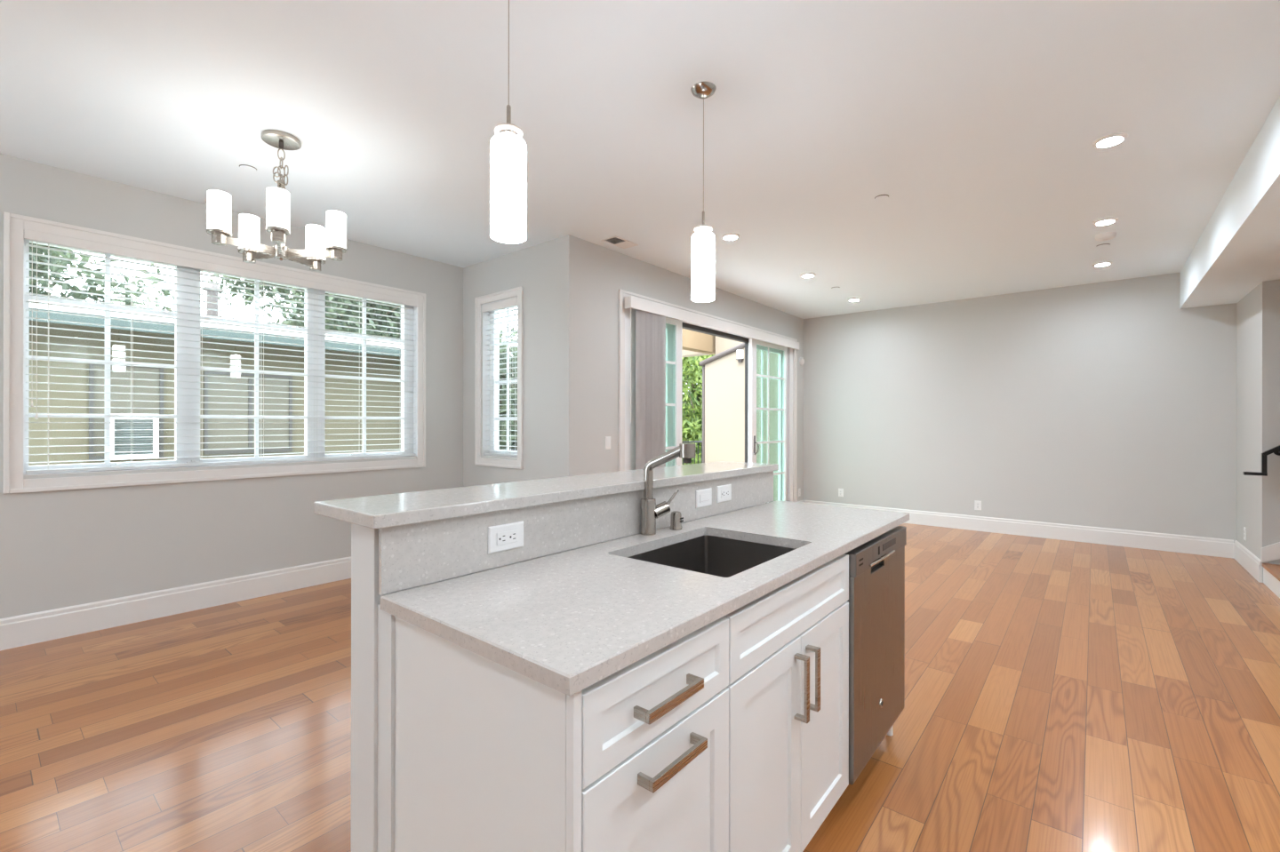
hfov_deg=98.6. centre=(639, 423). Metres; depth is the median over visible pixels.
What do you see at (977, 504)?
wall outlet
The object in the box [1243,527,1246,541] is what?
wall outlet
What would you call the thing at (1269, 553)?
trim
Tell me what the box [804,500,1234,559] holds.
baseboard
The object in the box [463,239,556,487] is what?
wall
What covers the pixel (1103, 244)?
sprinkler cover
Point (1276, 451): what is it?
handrail
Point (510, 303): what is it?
blind
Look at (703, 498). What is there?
dimmer switch
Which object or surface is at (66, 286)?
tree
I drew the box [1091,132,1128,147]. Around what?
recessed light
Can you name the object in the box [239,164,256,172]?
sprinkler cover
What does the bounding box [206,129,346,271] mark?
chandelier
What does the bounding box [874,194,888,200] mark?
sprinkler cover
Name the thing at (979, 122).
ceiling
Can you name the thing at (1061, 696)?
floor
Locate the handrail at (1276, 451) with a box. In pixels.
[1242,445,1279,476]
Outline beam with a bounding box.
[682,328,715,357]
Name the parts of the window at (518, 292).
frame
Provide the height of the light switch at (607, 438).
0.114 m
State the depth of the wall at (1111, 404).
6.29 m
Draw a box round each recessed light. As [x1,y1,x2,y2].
[721,232,739,239]
[800,272,815,278]
[848,297,860,301]
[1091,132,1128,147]
[1092,217,1118,225]
[1092,261,1112,266]
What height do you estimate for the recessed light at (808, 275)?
0.014 m
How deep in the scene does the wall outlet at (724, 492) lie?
2.32 m
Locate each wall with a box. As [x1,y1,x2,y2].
[0,153,463,618]
[351,503,765,851]
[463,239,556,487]
[556,234,803,502]
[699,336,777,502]
[803,272,1236,543]
[1236,280,1279,583]
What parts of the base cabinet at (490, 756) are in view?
panel, drawer, deep drawer, handle, handle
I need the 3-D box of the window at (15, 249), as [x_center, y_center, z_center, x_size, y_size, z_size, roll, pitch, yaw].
[-2.858,-0.400,4.166,0.156,1.605,2.564,0,0,40]
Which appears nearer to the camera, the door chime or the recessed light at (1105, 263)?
the recessed light at (1105, 263)
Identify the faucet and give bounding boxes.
[640,443,695,535]
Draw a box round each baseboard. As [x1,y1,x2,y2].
[0,556,351,650]
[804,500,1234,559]
[1234,540,1262,583]
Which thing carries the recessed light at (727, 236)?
in the ceiling
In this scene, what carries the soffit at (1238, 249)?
attached to the wall at (1258, 313)
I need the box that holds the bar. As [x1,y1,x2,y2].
[314,461,778,529]
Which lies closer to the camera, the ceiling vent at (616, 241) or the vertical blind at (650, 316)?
the ceiling vent at (616, 241)
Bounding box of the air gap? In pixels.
[669,511,683,530]
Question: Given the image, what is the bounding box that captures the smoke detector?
[1094,232,1116,241]
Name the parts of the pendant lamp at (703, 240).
lamp shade, rod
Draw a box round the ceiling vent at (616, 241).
[601,235,638,248]
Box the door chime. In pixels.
[799,357,804,366]
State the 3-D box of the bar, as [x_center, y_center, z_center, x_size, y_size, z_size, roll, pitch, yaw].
[-0.071,0.213,2.034,0.322,0.030,1.958,0,0,40]
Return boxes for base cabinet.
[394,616,728,851]
[724,553,848,851]
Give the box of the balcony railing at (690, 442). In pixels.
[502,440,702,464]
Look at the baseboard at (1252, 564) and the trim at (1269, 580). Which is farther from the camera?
the baseboard at (1252, 564)
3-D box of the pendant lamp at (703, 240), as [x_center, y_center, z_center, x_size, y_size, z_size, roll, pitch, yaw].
[0.290,-1.047,2.521,0.116,0.964,0.116,0,0,40]
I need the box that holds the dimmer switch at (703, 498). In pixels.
[695,488,711,508]
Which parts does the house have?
pane, pane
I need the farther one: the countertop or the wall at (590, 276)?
the wall at (590, 276)
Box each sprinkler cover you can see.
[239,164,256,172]
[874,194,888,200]
[1096,243,1110,247]
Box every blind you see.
[24,229,417,474]
[481,296,517,456]
[624,296,799,470]
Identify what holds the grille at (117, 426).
attached to the air conditioner
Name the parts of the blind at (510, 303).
ladder cord, rail, ladder cord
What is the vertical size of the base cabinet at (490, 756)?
0.882 m
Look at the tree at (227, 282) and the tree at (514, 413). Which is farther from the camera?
the tree at (227, 282)
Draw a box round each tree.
[29,242,174,312]
[200,273,400,340]
[498,327,517,449]
[681,354,715,464]
[681,367,695,408]
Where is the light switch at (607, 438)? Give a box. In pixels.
[605,436,610,449]
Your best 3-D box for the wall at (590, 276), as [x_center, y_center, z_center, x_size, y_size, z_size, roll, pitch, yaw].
[0.853,-0.116,6.316,0.150,2.824,4.672,0,0,40]
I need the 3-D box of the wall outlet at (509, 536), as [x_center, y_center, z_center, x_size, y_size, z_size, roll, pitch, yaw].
[-0.355,0.304,1.470,0.010,0.070,0.114,0,0,40]
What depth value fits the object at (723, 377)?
9.17 m
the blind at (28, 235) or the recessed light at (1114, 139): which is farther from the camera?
the blind at (28, 235)
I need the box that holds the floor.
[0,523,1279,851]
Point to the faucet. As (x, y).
(650, 511)
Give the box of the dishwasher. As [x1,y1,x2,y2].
[845,526,906,785]
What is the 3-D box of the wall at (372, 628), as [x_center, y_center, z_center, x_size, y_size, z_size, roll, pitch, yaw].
[-0.012,0.762,2.004,0.185,1.066,1.922,0,0,40]
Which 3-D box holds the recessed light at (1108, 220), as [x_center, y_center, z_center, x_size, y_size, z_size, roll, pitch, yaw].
[3.508,-1.518,4.154,0.150,0.014,0.150,0,0,40]
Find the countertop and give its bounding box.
[380,500,909,696]
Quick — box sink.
[626,535,795,577]
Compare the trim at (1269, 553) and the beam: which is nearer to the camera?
the trim at (1269, 553)
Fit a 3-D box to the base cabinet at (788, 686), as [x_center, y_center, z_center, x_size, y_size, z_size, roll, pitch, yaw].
[0.237,0.854,1.682,0.606,0.882,0.766,0,0,40]
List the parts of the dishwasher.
control panel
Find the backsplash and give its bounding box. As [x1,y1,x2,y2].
[378,471,773,595]
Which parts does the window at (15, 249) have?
crank handle, crank handle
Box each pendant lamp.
[490,0,526,243]
[690,81,716,302]
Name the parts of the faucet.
spout, lever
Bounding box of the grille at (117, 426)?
[114,420,152,455]
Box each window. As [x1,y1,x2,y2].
[3,211,425,494]
[474,286,523,469]
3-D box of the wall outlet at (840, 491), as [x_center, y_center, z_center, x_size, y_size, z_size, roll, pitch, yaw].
[2.813,0.974,7.719,0.070,0.114,0.010,0,0,40]
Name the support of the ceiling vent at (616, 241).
in the ceiling
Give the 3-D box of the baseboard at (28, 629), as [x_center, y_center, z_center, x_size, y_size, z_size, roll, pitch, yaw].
[-3.672,1.201,3.079,0.016,0.177,6.078,0,0,40]
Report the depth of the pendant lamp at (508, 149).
1.64 m
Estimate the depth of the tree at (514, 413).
8.56 m
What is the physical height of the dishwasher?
0.868 m
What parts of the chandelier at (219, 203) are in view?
lamp shade, lamp shade, arm, arm, lamp shade, arm, chain, stem, arm, arm, lamp shade, lamp shade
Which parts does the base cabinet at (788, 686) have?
door, handle, handle, door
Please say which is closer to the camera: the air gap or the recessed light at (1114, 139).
the air gap
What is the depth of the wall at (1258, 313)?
4.60 m
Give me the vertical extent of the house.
3.820 m
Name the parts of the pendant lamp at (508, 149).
lamp shade, rod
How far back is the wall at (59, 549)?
3.76 m
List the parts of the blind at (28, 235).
pull cord, pull cord, ladder cord, ladder cord, ladder cord, rail, ladder cord, ladder cord, ladder cord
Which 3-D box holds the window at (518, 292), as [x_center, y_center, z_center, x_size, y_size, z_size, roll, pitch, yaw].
[-1.258,-0.400,5.103,0.702,1.601,0.156,0,0,40]
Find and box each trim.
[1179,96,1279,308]
[1261,542,1279,562]
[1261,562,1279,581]
[1263,568,1279,598]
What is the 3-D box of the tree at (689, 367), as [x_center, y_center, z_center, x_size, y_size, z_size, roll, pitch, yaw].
[1.190,-0.371,17.803,2.503,4.934,2.981,0,0,40]
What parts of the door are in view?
sliding panel, sliding panel, handle, sliding panel, sliding panel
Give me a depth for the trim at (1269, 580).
4.28 m
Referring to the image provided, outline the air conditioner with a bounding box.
[110,413,159,459]
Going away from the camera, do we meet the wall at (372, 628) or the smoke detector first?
the wall at (372, 628)
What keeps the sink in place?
in the countertop
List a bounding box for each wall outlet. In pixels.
[488,521,523,554]
[716,484,731,503]
[838,488,843,496]
[974,500,981,511]
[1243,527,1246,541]
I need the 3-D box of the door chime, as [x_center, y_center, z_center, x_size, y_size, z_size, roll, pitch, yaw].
[2.352,-0.899,7.985,0.036,0.132,0.132,0,0,40]
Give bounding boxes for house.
[28,282,517,465]
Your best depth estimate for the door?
6.20 m
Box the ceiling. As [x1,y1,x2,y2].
[0,0,1279,319]
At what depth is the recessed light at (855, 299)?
6.78 m
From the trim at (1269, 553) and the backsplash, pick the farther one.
the trim at (1269, 553)
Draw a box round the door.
[618,289,797,503]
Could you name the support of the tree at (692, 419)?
on the ground
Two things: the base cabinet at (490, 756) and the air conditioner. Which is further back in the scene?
the air conditioner

